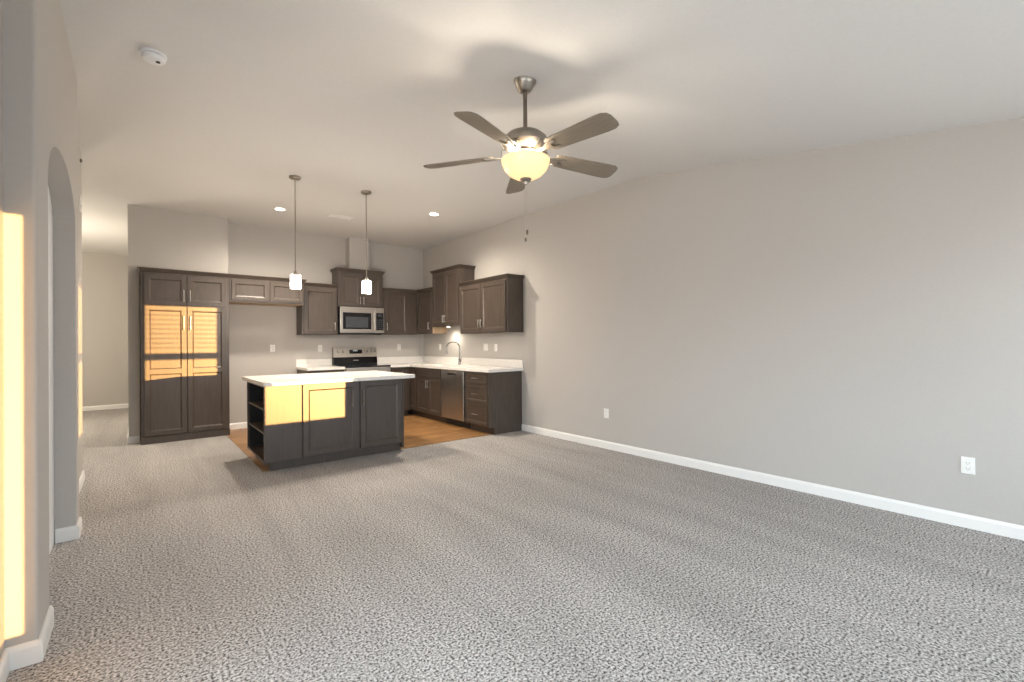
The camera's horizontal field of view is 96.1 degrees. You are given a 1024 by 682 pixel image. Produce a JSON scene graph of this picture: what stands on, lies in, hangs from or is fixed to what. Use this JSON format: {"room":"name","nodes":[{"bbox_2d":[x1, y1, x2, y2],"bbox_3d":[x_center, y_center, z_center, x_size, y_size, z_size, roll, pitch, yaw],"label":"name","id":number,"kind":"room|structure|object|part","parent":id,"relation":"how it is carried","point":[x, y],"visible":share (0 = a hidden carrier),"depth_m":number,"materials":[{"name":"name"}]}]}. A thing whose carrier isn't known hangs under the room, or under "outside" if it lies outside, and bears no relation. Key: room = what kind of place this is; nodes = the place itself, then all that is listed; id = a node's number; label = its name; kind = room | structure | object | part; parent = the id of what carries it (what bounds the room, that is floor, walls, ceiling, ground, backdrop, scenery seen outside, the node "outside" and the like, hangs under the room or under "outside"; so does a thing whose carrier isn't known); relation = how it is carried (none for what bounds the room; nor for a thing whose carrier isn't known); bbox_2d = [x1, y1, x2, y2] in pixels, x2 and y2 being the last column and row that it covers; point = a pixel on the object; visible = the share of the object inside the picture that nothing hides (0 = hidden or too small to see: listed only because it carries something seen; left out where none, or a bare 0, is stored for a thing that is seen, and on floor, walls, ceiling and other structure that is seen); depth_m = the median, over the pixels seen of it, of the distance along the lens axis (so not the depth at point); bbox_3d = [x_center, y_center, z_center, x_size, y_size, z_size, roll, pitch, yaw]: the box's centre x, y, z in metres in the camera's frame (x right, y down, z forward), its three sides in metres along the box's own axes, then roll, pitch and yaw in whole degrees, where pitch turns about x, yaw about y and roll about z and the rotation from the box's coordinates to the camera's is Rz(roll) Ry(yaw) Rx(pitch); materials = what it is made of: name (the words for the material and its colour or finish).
{"room":"living room","nodes":[
{"label":"living room","id":0,"kind":"room"},
{"bbox_2d":[0,0,4,658],"bbox_3d":[-0.809,-0.244,0.272,0.092,3.070,3.940,0,0,-39],"label":"wall","id":1,"kind":"structure","parent":0,"point":[2,523],"depth_m":1.80,"materials":[{"name":"beige paint"}]},
{"bbox_2d":[0,517,81,681],"bbox_3d":[-1.323,1.253,1.064,0.115,0.090,5.500,0,0,-39],"label":"baseboard","id":2,"kind":"structure","parent":1,"relation":"attached to","point":[25,654],"depth_m":1.87,"materials":[{"name":"white paint"}]},
{"bbox_2d":[3,0,78,647],"bbox_3d":[-2.533,-0.256,2.524,0.105,3.139,1.730,0,0,-39],"label":"wall","id":3,"kind":"structure","parent":0,"point":[40,131],"depth_m":1.89,"materials":[{"name":"beige paint"}]},
{"bbox_2d":[48,187,53,554],"bbox_3d":[-2.635,0.134,2.560,0.150,2.360,1.300,0,0,-39],"label":"door","id":4,"kind":"structure","parent":3,"relation":"in","point":[50,214],"depth_m":2.92,"materials":[{"name":"white paint"}]},
{"bbox_2d":[78,144,82,477],"bbox_3d":[-4.013,-0.239,4.182,0.125,3.139,0.550,0,0,-39],"label":"pier","id":5,"kind":"object","parent":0,"point":[79,151],"visible":0.12,"depth_m":4.27,"materials":[{"name":"beige paint"}]},
{"bbox_2d":[79,195,81,211],"bbox_3d":[-3.983,-1.269,4.249,0.014,0.140,0.100,0,0,-39],"label":"door chime","id":6,"kind":"object","parent":5,"relation":"attached to","point":[80,197],"visible":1,"depth_m":4.21,"materials":[{"name":"white plastic"}]},
{"bbox_2d":[79,470,84,492],"bbox_3d":[-3.991,1.286,4.175,0.140,0.090,0.565,0,0,-39],"label":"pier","id":7,"kind":"object","parent":5,"relation":"attached to","point":[82,477],"visible":0.38,"depth_m":4.22,"materials":[{"name":"white paint"}]},
{"bbox_2d":[82,252,127,406],"bbox_3d":[-9.104,-0.182,8.657,3.230,3.139,0.120,0,0,-39],"label":"wall","id":8,"kind":"structure","parent":0,"point":[104,276],"depth_m":9.29,"materials":[{"name":"beige paint"}]},
{"bbox_2d":[82,404,127,410],"bbox_3d":[-9.092,1.342,8.564,3.080,0.090,0.015,0,0,-39],"label":"baseboard","id":9,"kind":"structure","parent":8,"relation":"attached to","point":[114,406],"depth_m":9.27,"materials":[{"name":"white paint"}]},
{"bbox_2d":[128,204,139,436],"bbox_3d":[-5.073,-0.223,6.179,0.117,3.139,0.285,0,0,-39],"label":"wall","id":10,"kind":"structure","parent":0,"point":[133,210],"depth_m":6.07,"materials":[{"name":"beige paint"}]},
{"bbox_2d":[139,206,227,273],"bbox_3d":[-4.644,-1.380,6.540,1.013,0.829,0.285,0,0,-39],"label":"wall","id":11,"kind":"structure","parent":0,"point":[168,239],"depth_m":6.40,"materials":[{"name":"beige paint"}]},
{"bbox_2d":[139,223,423,438],"bbox_3d":[-3.513,-0.229,7.712,4.472,3.139,0.120,0,0,-39],"label":"wall","id":12,"kind":"structure","parent":0,"point":[252,250],"depth_m":7.51,"materials":[{"name":"beige paint"}]},
{"bbox_2d":[230,422,246,429],"bbox_3d":[-3.940,1.297,7.261,1.010,0.090,0.015,0,0,-39],"label":"baseboard","id":13,"kind":"structure","parent":12,"relation":"attached to","point":[242,424],"depth_m":7.05,"materials":[{"name":"white paint"}]},
{"bbox_2d":[229,274,305,306],"bbox_3d":[-3.778,-0.759,7.078,1.041,0.396,0.526,0,0,-39],"label":"upper cabinet","id":14,"kind":"object","parent":12,"relation":"attached to","point":[243,289],"visible":0.9,"depth_m":6.86,"materials":[{"name":"brown wood"}]},
{"bbox_3d":[-3.826,-0.733,6.733,0.470,0.285,0.020,0,0,-39],"label":"door","id":15,"kind":"part","parent":14,"relation":"part of","materials":[{"name":"brown wood"}]},
{"bbox_3d":[-3.779,-0.926,7.079,1.041,0.062,0.525,0,0,-39],"label":"crown molding","id":16,"kind":"part","parent":14,"relation":"part of","materials":[{"name":"brown wood"}]},
{"bbox_3d":[-3.446,-0.735,7.043,0.460,0.285,0.020,0,0,-39],"label":"door","id":17,"kind":"part","parent":14,"relation":"part of","materials":[{"name":"brown wood"}]},
{"bbox_2d":[270,345,274,351],"bbox_3d":[-3.830,0.117,7.366,0.070,0.115,0.011,0,0,-39],"label":"outlet","id":18,"kind":"object","parent":12,"relation":"attached to","point":[272,347],"visible":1,"depth_m":7.36,"materials":[{"name":"white plastic"}]},
{"bbox_2d":[296,359,331,366],"bbox_3d":[-3.331,0.365,7.765,0.577,0.121,0.015,0,0,-39],"label":"backsplash","id":19,"kind":"structure","parent":12,"relation":"attached to","point":[300,362],"depth_m":7.75,"materials":[{"name":"white stone"}]},
{"bbox_2d":[297,282,337,334],"bbox_3d":[-3.221,-0.520,7.633,0.563,0.837,0.370,0,0,-39],"label":"upper cabinet","id":20,"kind":"object","parent":12,"relation":"attached to","point":[318,314],"visible":0.92,"depth_m":7.51,"materials":[{"name":"brown wood"}]},
{"bbox_3d":[-3.133,-0.490,7.527,0.505,0.745,0.020,0,0,-39],"label":"door","id":21,"kind":"part","parent":20,"relation":"part of","materials":[{"name":"brown wood"}]},
{"bbox_3d":[-3.231,-0.908,7.643,0.563,0.062,0.347,0,0,-39],"label":"crown molding","id":22,"kind":"part","parent":20,"relation":"part of","materials":[{"name":"brown wood"}]},
{"bbox_2d":[330,267,384,307],"bbox_3d":[-2.692,-0.908,8.068,0.857,0.647,0.370,0,0,-39],"label":"upper cabinet","id":23,"kind":"object","parent":12,"relation":"attached to","point":[350,293],"visible":0.98,"depth_m":7.91,"materials":[{"name":"brown wood"}]},
{"bbox_3d":[-2.748,-0.877,7.846,0.358,0.555,0.020,0,0,-39],"label":"door","id":24,"kind":"part","parent":23,"relation":"part of","materials":[{"name":"brown wood"}]},
{"bbox_3d":[-2.701,-1.200,8.077,0.857,0.062,0.347,0,0,-39],"label":"crown molding","id":25,"kind":"part","parent":23,"relation":"part of","materials":[{"name":"brown wood"}]},
{"bbox_2d":[337,306,383,334],"bbox_3d":[-2.666,-0.341,8.041,0.772,0.476,0.428,0,0,-39],"label":"microwave","id":26,"kind":"object","parent":23,"relation":"attached to","point":[351,320],"visible":1,"depth_m":7.89,"materials":[{"name":"silver metal"}]},
{"bbox_3d":[-2.635,-0.343,7.851,0.490,0.280,0.004,0,0,-39],"label":"glass","id":27,"kind":"part","parent":26,"relation":"part of","materials":[{"name":"black glass"}]},
{"bbox_3d":[-2.638,-0.358,7.870,0.600,0.438,0.032,0,0,-39],"label":"door","id":28,"kind":"part","parent":26,"relation":"part of","materials":[{"name":"silver metal"}]},
{"bbox_3d":[-2.337,-0.360,8.116,0.168,0.438,0.032,0,0,-39],"label":"control panel","id":29,"kind":"part","parent":26,"relation":"part of","materials":[{"name":"silver metal"}]},
{"bbox_3d":[-2.464,-0.878,8.077,0.359,0.555,0.020,0,0,-39],"label":"door","id":30,"kind":"part","parent":23,"relation":"part of","materials":[{"name":"brown wood"}]},
{"bbox_2d":[381,288,416,334],"bbox_3d":[-2.121,-0.533,8.530,0.672,0.832,0.370,0,0,-39],"label":"upper cabinet","id":31,"kind":"object","parent":12,"relation":"attached to","point":[399,305],"visible":0.93,"depth_m":8.41,"materials":[{"name":"brown wood"}]},
{"bbox_3d":[-2.101,-0.503,8.369,0.440,0.740,0.020,0,0,-39],"label":"door","id":32,"kind":"part","parent":31,"relation":"part of","materials":[{"name":"brown wood"}]},
{"bbox_3d":[-2.131,-0.918,8.540,0.672,0.062,0.347,0,0,-39],"label":"crown molding","id":33,"kind":"part","parent":31,"relation":"part of","materials":[{"name":"brown wood"}]},
{"bbox_2d":[346,237,368,269],"bbox_3d":[-2.738,-1.516,8.156,0.350,0.574,0.190,0,0,-39],"label":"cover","id":34,"kind":"structure","parent":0,"point":[355,247],"depth_m":8.06,"materials":[{"name":"beige paint"}]},
{"bbox_2d":[6,408,1023,681],"bbox_3d":[-3.062,1.351,4.702,7.587,0.050,13.620,0,0,-39],"label":"floor","id":35,"kind":"structure","parent":0,"point":[516,556],"depth_m":2.55,"materials":[{"name":"grey carpet"}]},
{"bbox_2d":[137,267,229,444],"bbox_3d":[-4.562,0.195,6.414,1.024,2.297,0.546,0,0,-39],"label":"pantry cabinet","id":36,"kind":"object","parent":35,"relation":"on","point":[184,314],"visible":1,"depth_m":6.22,"materials":[{"name":"brown wood"}]},
{"bbox_3d":[-4.585,0.388,6.103,0.453,1.700,0.020,0,0,-39],"label":"door","id":37,"kind":"part","parent":36,"relation":"part of","materials":[{"name":"brown wood"}]},
{"bbox_3d":[-4.593,-0.677,6.107,0.453,0.390,0.020,0,0,-39],"label":"door","id":38,"kind":"part","parent":36,"relation":"part of","materials":[{"name":"brown wood"}]},
{"bbox_3d":[-4.489,-0.923,6.316,1.021,0.062,0.241,0,0,-39],"label":"crown molding","id":39,"kind":"part","parent":36,"relation":"part of","materials":[{"name":"brown wood"}]},
{"bbox_3d":[-4.235,-0.679,6.399,0.454,0.390,0.020,0,0,-39],"label":"door","id":40,"kind":"part","parent":36,"relation":"part of","materials":[{"name":"brown wood"}]},
{"bbox_3d":[-4.227,0.386,6.394,0.454,1.700,0.020,0,0,-39],"label":"door","id":41,"kind":"part","parent":36,"relation":"part of","materials":[{"name":"brown wood"}]},
{"bbox_2d":[297,369,343,373],"bbox_3d":[-3.112,0.900,7.514,0.555,0.873,0.670,0,0,-39],"label":"base cabinet","id":42,"kind":"object","parent":35,"relation":"on","point":[298,371],"visible":0.1,"depth_m":7.32,"materials":[{"name":"brown wood"}]},
{"bbox_2d":[296,359,344,370],"bbox_3d":[-3.128,0.382,7.515,0.577,0.161,0.658,0,0,-39],"label":"countertop","id":43,"kind":"structure","parent":42,"relation":"on","point":[301,364],"depth_m":7.64,"materials":[{"name":"white stone"}]},
{"bbox_3d":[-2.934,0.555,7.293,0.515,0.160,0.020,0,0,-39],"label":"drawer","id":44,"kind":"part","parent":42,"relation":"part of","materials":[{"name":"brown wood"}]},
{"bbox_2d":[247,379,403,470],"bbox_3d":[-2.154,0.885,5.384,1.499,0.873,0.958,0,0,-39],"label":"kitchen island","id":45,"kind":"object","parent":35,"relation":"on","point":[289,426],"visible":0.84,"depth_m":5.03,"materials":[{"name":"brown wood"}]},
{"bbox_2d":[249,401,262,409],"bbox_3d":[-2.624,0.699,5.040,0.313,0.019,0.855,0,0,-39],"label":"shelf","id":46,"kind":"object","parent":45,"relation":"attached to","point":[259,404],"depth_m":5.09,"materials":[{"name":"brown wood"}]},
{"bbox_2d":[249,421,263,433],"bbox_3d":[-2.622,0.939,5.039,0.313,0.019,0.855,0,0,-39],"label":"shelf","id":47,"kind":"object","parent":45,"relation":"attached to","point":[258,425],"depth_m":5.10,"materials":[{"name":"brown wood"}]},
{"bbox_3d":[-2.329,0.833,4.691,0.352,0.773,0.012,0,0,-39],"label":"panel","id":48,"kind":"part","parent":45,"relation":"part of","materials":[{"name":"brown wood"}]},
{"bbox_2d":[242,370,414,386],"bbox_3d":[-2.160,0.428,5.453,1.630,0.040,1.210,0,0,-39],"label":"island countertop","id":49,"kind":"structure","parent":45,"relation":"on","point":[351,376],"depth_m":5.17,"materials":[{"name":"white stone"}]},
{"bbox_3d":[-1.957,0.831,4.990,0.583,0.750,0.020,0,0,-39],"label":"door","id":50,"kind":"part","parent":45,"relation":"part of","materials":[{"name":"brown wood"}]},
{"bbox_3d":[-1.514,0.829,5.351,0.506,0.750,0.020,0,0,-39],"label":"door","id":51,"kind":"part","parent":45,"relation":"part of","materials":[{"name":"brown wood"}]},
{"bbox_3d":[-1.592,0.862,5.867,0.018,0.833,0.920,0,0,-39],"label":"filler panel","id":52,"kind":"part","parent":45,"relation":"part of","materials":[{"name":"brown wood"}]},
{"bbox_2d":[227,434,491,471],"bbox_3d":[-2.146,1.335,6.490,2.904,0.022,2.407,0,0,-39],"label":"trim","id":53,"kind":"structure","parent":35,"relation":"on","point":[490,434],"depth_m":5.70,"materials":[{"name":"brown wood"}]},
{"bbox_2d":[332,347,389,371],"bbox_3d":[-2.572,0.697,7.913,0.780,1.175,0.722,0,0,-39],"label":"range","id":54,"kind":"object","parent":35,"relation":"on","point":[351,358],"visible":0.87,"depth_m":8.03,"materials":[{"name":"silver metal"}]},
{"bbox_3d":[-2.777,0.197,8.161,0.780,0.170,0.087,0,0,-39],"label":"control panel","id":55,"kind":"part","parent":54,"relation":"part of","materials":[{"name":"silver metal"}]},
{"bbox_2d":[335,364,389,367],"bbox_3d":[-2.570,0.427,7.908,0.776,0.022,0.557,0,0,-39],"label":"cooktop","id":56,"kind":"object","parent":54,"relation":"in","point":[342,365],"depth_m":7.82,"materials":[{"name":"black glass"}]},
{"bbox_3d":[-2.396,0.765,7.697,0.760,0.653,0.050,0,0,-39],"label":"oven door","id":57,"kind":"part","parent":54,"relation":"part of","materials":[{"name":"silver metal"}]},
{"bbox_2d":[390,367,409,415],"bbox_3d":[-2.141,0.896,8.306,0.372,0.873,0.670,0,0,-39],"label":"base cabinet","id":58,"kind":"object","parent":35,"relation":"on","point":[406,370],"visible":0.34,"depth_m":8.14,"materials":[{"name":"brown wood"}]},
{"bbox_3d":[-1.982,0.550,8.068,0.280,0.160,0.020,0,0,-39],"label":"drawer","id":59,"kind":"part","parent":58,"relation":"part of","materials":[{"name":"brown wood"}]},
{"bbox_3d":[-1.979,0.930,8.067,0.280,0.570,0.020,0,0,-39],"label":"door","id":60,"kind":"part","parent":58,"relation":"part of","materials":[{"name":"brown wood"}]},
{"bbox_2d":[408,367,420,415],"bbox_3d":[-1.706,0.894,8.557,0.604,0.873,0.825,0,0,-39],"label":"base cabinet","id":61,"kind":"object","parent":35,"relation":"on","point":[413,381],"visible":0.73,"depth_m":8.14,"materials":[{"name":"brown wood"}]},
{"bbox_3d":[-1.775,0.842,8.180,0.020,0.745,0.285,0,0,-39],"label":"door","id":62,"kind":"part","parent":61,"relation":"part of","materials":[{"name":"brown wood"}]},
{"bbox_2d":[416,367,446,422],"bbox_3d":[-1.185,0.887,7.889,0.642,0.873,0.860,0,0,-39],"label":"base cabinet","id":63,"kind":"object","parent":35,"relation":"on","point":[428,379],"visible":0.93,"depth_m":7.68,"materials":[{"name":"brown wood"}]},
{"bbox_3d":[-1.528,0.919,7.877,0.020,0.585,0.406,0,0,-39],"label":"door","id":64,"kind":"part","parent":63,"relation":"part of","materials":[{"name":"brown wood"}]},
{"bbox_3d":[-1.266,0.915,7.556,0.020,0.585,0.406,0,0,-39],"label":"door","id":65,"kind":"part","parent":63,"relation":"part of","materials":[{"name":"brown wood"}]},
{"bbox_2d":[377,356,522,372],"bbox_3d":[-1.170,0.368,7.596,0.987,0.161,3.008,0,0,-39],"label":"countertop","id":66,"kind":"structure","parent":63,"relation":"on","point":[487,365],"depth_m":7.72,"materials":[{"name":"white stone"}]},
{"bbox_2d":[446,341,461,364],"bbox_3d":[-0.998,0.207,7.953,0.308,0.402,0.064,-1,0,16],"label":"faucet","id":67,"kind":"object","parent":66,"relation":"on","point":[459,359],"visible":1,"depth_m":7.92,"materials":[{"name":"silver metal"}]},
{"bbox_3d":[-1.020,0.157,7.954,0.257,0.301,0.023,0,0,11],"label":"spout","id":68,"kind":"part","parent":67,"relation":"part of","materials":[{"name":"silver metal"}]},
{"bbox_2d":[441,369,469,428],"bbox_3d":[-0.701,0.883,7.294,0.615,0.868,0.646,0,0,-39],"label":"dishwasher","id":69,"kind":"object","parent":35,"relation":"on","point":[453,382],"visible":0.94,"depth_m":7.08,"materials":[{"name":"silver metal"}]},
{"bbox_2d":[465,371,521,434],"bbox_3d":[-0.295,0.876,6.797,0.641,0.873,0.607,0,0,-39],"label":"base cabinet","id":70,"kind":"object","parent":35,"relation":"on","point":[493,404],"visible":0.98,"depth_m":6.59,"materials":[{"name":"brown wood"}]},
{"bbox_3d":[-0.511,1.051,6.630,0.020,0.295,0.550,0,0,-39],"label":"drawer","id":71,"kind":"part","parent":70,"relation":"part of","materials":[{"name":"brown wood"}]},
{"bbox_3d":[-0.513,0.758,6.632,0.020,0.260,0.550,0,0,-39],"label":"drawer","id":72,"kind":"part","parent":70,"relation":"part of","materials":[{"name":"brown wood"}]},
{"bbox_3d":[-0.515,0.533,6.632,0.020,0.160,0.550,0,0,-39],"label":"drawer","id":73,"kind":"part","parent":70,"relation":"part of","materials":[{"name":"brown wood"}]},
{"bbox_3d":[-0.096,0.874,6.582,0.604,0.873,0.021,0,0,-39],"label":"panel","id":74,"kind":"part","parent":70,"relation":"part of","materials":[{"name":"brown wood"}]},
{"bbox_2d":[59,0,1023,255],"bbox_3d":[-3.112,-1.533,4.748,7.827,0.760,13.770,0,0,-39],"label":"ceiling","id":75,"kind":"structure","parent":0,"point":[347,98],"depth_m":3.11,"materials":[{"name":"paint"}]},
{"bbox_2d":[139,47,166,65],"bbox_3d":[-2.282,-1.800,2.932,0.140,0.053,0.140,0,0,-39],"label":"smoke detector","id":76,"kind":"object","parent":75,"relation":"attached to","point":[152,56],"visible":1,"depth_m":2.90,"materials":[{"name":"white plastic"}]},
{"bbox_2d":[273,207,286,210],"bbox_3d":[-3.175,-1.804,6.303,0.170,0.008,0.170,0,0,-39],"label":"recessed light","id":77,"kind":"object","parent":75,"relation":"in","point":[274,208],"visible":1,"depth_m":6.31,"materials":[{"name":"white paint"}]},
{"bbox_2d":[289,175,300,288],"bbox_3d":[-2.400,-1.198,5.100,0.124,1.238,0.124,0,0,-39],"label":"pendant light","id":78,"kind":"object","parent":75,"relation":"hanging from","point":[294,283],"visible":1,"depth_m":5.08,"materials":[{"name":"white glass"}]},
{"bbox_3d":[-2.401,-1.278,5.101,0.010,1.031,0.011,0,0,-39],"label":"stem","id":79,"kind":"part","parent":78,"relation":"part of","materials":[{"name":"silver metal"}]},
{"bbox_3d":[-2.396,-0.659,5.098,0.116,0.160,0.116,0,0,-39],"label":"lamp shade","id":80,"kind":"part","parent":78,"relation":"part of","materials":[{"name":"white glass"}]},
{"bbox_2d":[291,278,299,287],"bbox_3d":[-2.396,-0.637,5.098,0.096,0.104,0.096,0,0,-39],"label":"diffuser","id":81,"kind":"object","parent":78,"relation":"attached to","point":[295,283],"depth_m":5.06,"materials":[{"name":"white glass"}]},
{"bbox_2d":[327,213,353,219],"bbox_3d":[-2.497,-1.806,6.692,0.340,0.008,0.140,0,0,-39],"label":"ceiling vent","id":82,"kind":"object","parent":75,"relation":"in","point":[330,214],"visible":1,"depth_m":6.67,"materials":[{"name":"white metal"}]},
{"bbox_2d":[361,190,371,292],"bbox_3d":[-1.778,-1.201,5.620,0.124,1.238,0.124,0,0,-39],"label":"pendant light","id":83,"kind":"object","parent":75,"relation":"hanging from","point":[367,288],"visible":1,"depth_m":5.61,"materials":[{"name":"white glass"}]},
{"bbox_3d":[-1.778,-1.280,5.621,0.010,1.031,0.011,0,0,-39],"label":"stem","id":84,"kind":"part","parent":83,"relation":"part of","materials":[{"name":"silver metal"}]},
{"bbox_2d":[363,284,370,292],"bbox_3d":[-1.773,-0.640,5.618,0.096,0.104,0.096,0,0,-39],"label":"diffuser","id":85,"kind":"object","parent":83,"relation":"attached to","point":[366,287],"depth_m":5.58,"materials":[{"name":"white glass"}]},
{"bbox_2d":[428,212,439,215],"bbox_3d":[-1.118,-1.819,6.603,0.170,0.008,0.170,0,0,-39],"label":"recessed light","id":86,"kind":"object","parent":75,"relation":"in","point":[431,213],"visible":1,"depth_m":6.61,"materials":[{"name":"white paint"}]},
{"bbox_2d":[423,76,618,241],"bbox_3d":[0.124,-1.196,3.002,1.356,1.083,1.315,0,0,-39],"label":"ceiling fan","id":87,"kind":"object","parent":75,"relation":"hanging from","point":[524,159],"visible":1,"depth_m":2.92,"materials":[{"name":"brown wood"}]},
{"bbox_3d":[-0.359,-1.211,3.131,0.488,0.007,0.154,-2,12,12],"label":"blade","id":88,"kind":"part","parent":87,"relation":"part of","materials":[{"name":"brown wood"}]},
{"bbox_3d":[-0.142,-1.214,2.637,0.154,0.007,0.488,14,9,29],"label":"blade","id":89,"kind":"part","parent":87,"relation":"part of","materials":[{"name":"brown wood"}]},
{"bbox_3d":[0.044,-1.212,3.490,0.154,0.007,0.488,-13,-1,-6],"label":"blade","id":90,"kind":"part","parent":87,"relation":"part of","materials":[{"name":"brown wood"}]},
{"bbox_3d":[0.094,-0.867,3.037,0.017,0.375,0.003,-1,0,43],"label":"pull chain","id":91,"kind":"part","parent":87,"relation":"part of","materials":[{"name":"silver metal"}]},
{"bbox_3d":[0.090,-1.128,3.033,0.320,0.132,0.320,0,0,-39],"label":"lamp shade","id":92,"kind":"part","parent":87,"relation":"part of","materials":[{"name":"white glass"}]},
{"bbox_3d":[0.394,-1.218,2.691,0.154,0.007,0.488,17,-10,-41],"label":"blade","id":93,"kind":"part","parent":87,"relation":"part of","materials":[{"name":"brown wood"}]},
{"bbox_3d":[0.509,-1.217,3.218,0.488,0.007,0.154,2,-14,-24],"label":"blade","id":94,"kind":"part","parent":87,"relation":"part of","materials":[{"name":"brown wood"}]},
{"bbox_2d":[423,117,1023,525],"bbox_3d":[1.231,-0.274,5.526,0.120,3.139,9.505,0,0,-39],"label":"wall","id":95,"kind":"structure","parent":0,"point":[850,317],"depth_m":3.92,"materials":[{"name":"beige paint"}]},
{"bbox_2d":[416,287,446,333],"bbox_3d":[-1.496,-0.543,8.493,0.352,0.822,0.542,0,0,-39],"label":"upper cabinet","id":96,"kind":"object","parent":95,"relation":"attached to","point":[425,297],"visible":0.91,"depth_m":8.36,"materials":[{"name":"brown wood"}]},
{"bbox_3d":[-1.492,-0.923,8.502,0.330,0.062,0.540,0,0,-39],"label":"crown molding","id":97,"kind":"part","parent":96,"relation":"part of","materials":[{"name":"brown wood"}]},
{"bbox_3d":[-1.597,-0.511,8.412,0.020,0.730,0.460,0,0,-39],"label":"door","id":98,"kind":"part","parent":96,"relation":"part of","materials":[{"name":"brown wood"}]},
{"bbox_2d":[430,264,475,326],"bbox_3d":[-1.041,-0.751,7.933,0.352,0.987,0.962,0,0,-39],"label":"upper cabinet","id":99,"kind":"object","parent":95,"relation":"attached to","point":[445,286],"visible":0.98,"depth_m":7.76,"materials":[{"name":"brown wood"}]},
{"bbox_3d":[-1.273,-0.718,8.014,0.020,0.895,0.411,0,0,-39],"label":"door","id":100,"kind":"part","parent":99,"relation":"part of","materials":[{"name":"brown wood"}]},
{"bbox_3d":[-1.008,-0.721,7.689,0.020,0.895,0.411,0,0,-39],"label":"door","id":101,"kind":"part","parent":99,"relation":"part of","materials":[{"name":"brown wood"}]},
{"bbox_3d":[-1.036,-1.214,7.941,0.330,0.062,0.962,0,0,-39],"label":"crown molding","id":102,"kind":"part","parent":99,"relation":"part of","materials":[{"name":"brown wood"}]},
{"bbox_2d":[458,273,524,333],"bbox_3d":[-0.350,-0.536,7.087,0.352,0.827,1.271,0,0,-39],"label":"upper cabinet","id":103,"kind":"object","parent":95,"relation":"attached to","point":[493,304],"visible":1,"depth_m":6.81,"materials":[{"name":"brown wood"}]},
{"bbox_3d":[-0.653,-0.502,7.255,0.020,0.735,0.566,0,0,-39],"label":"door","id":104,"kind":"part","parent":103,"relation":"part of","materials":[{"name":"brown wood"}]},
{"bbox_3d":[-0.345,-0.919,7.095,0.330,0.062,1.271,0,0,-39],"label":"crown molding","id":105,"kind":"part","parent":103,"relation":"part of","materials":[{"name":"brown wood"}]},
{"bbox_3d":[-0.280,-0.507,6.797,0.020,0.735,0.601,0,0,-39],"label":"door","id":106,"kind":"part","parent":103,"relation":"part of","materials":[{"name":"brown wood"}]},
{"bbox_2d":[604,408,608,417],"bbox_3d":[1.134,0.872,5.548,0.011,0.115,0.070,0,0,-39],"label":"outlet","id":107,"kind":"object","parent":95,"relation":"attached to","point":[606,411],"visible":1,"depth_m":5.54,"materials":[{"name":"white plastic"}]},
{"bbox_2d":[522,424,1023,540],"bbox_3d":[2.116,1.240,4.342,0.015,0.090,6.235,0,0,-39],"label":"baseboard","id":108,"kind":"structure","parent":95,"relation":"attached to","point":[1015,531],"depth_m":3.80,"materials":[{"name":"white paint"}]},
{"bbox_2d":[961,456,974,474],"bbox_3d":[3.103,0.847,3.134,0.011,0.115,0.070,0,0,-39],"label":"outlet","id":109,"kind":"object","parent":95,"relation":"attached to","point":[967,463],"visible":1,"depth_m":3.13,"materials":[{"name":"white plastic"}]},
{"bbox_3d":[-6.549,-0.205,7.988,0.115,3.139,4.145,0,0,-39],"label":"wall","id":110,"kind":"structure","parent":0,"visible":0},
{"bbox_2d":[127,425,139,443],"bbox_3d":[-6.404,1.318,7.807,0.130,0.090,4.545,0,0,-39],"label":"baseboard","id":111,"kind":"structure","parent":110,"relation":"attached to","point":[135,439],"depth_m":6.05,"materials":[{"name":"white paint"}]}
]}

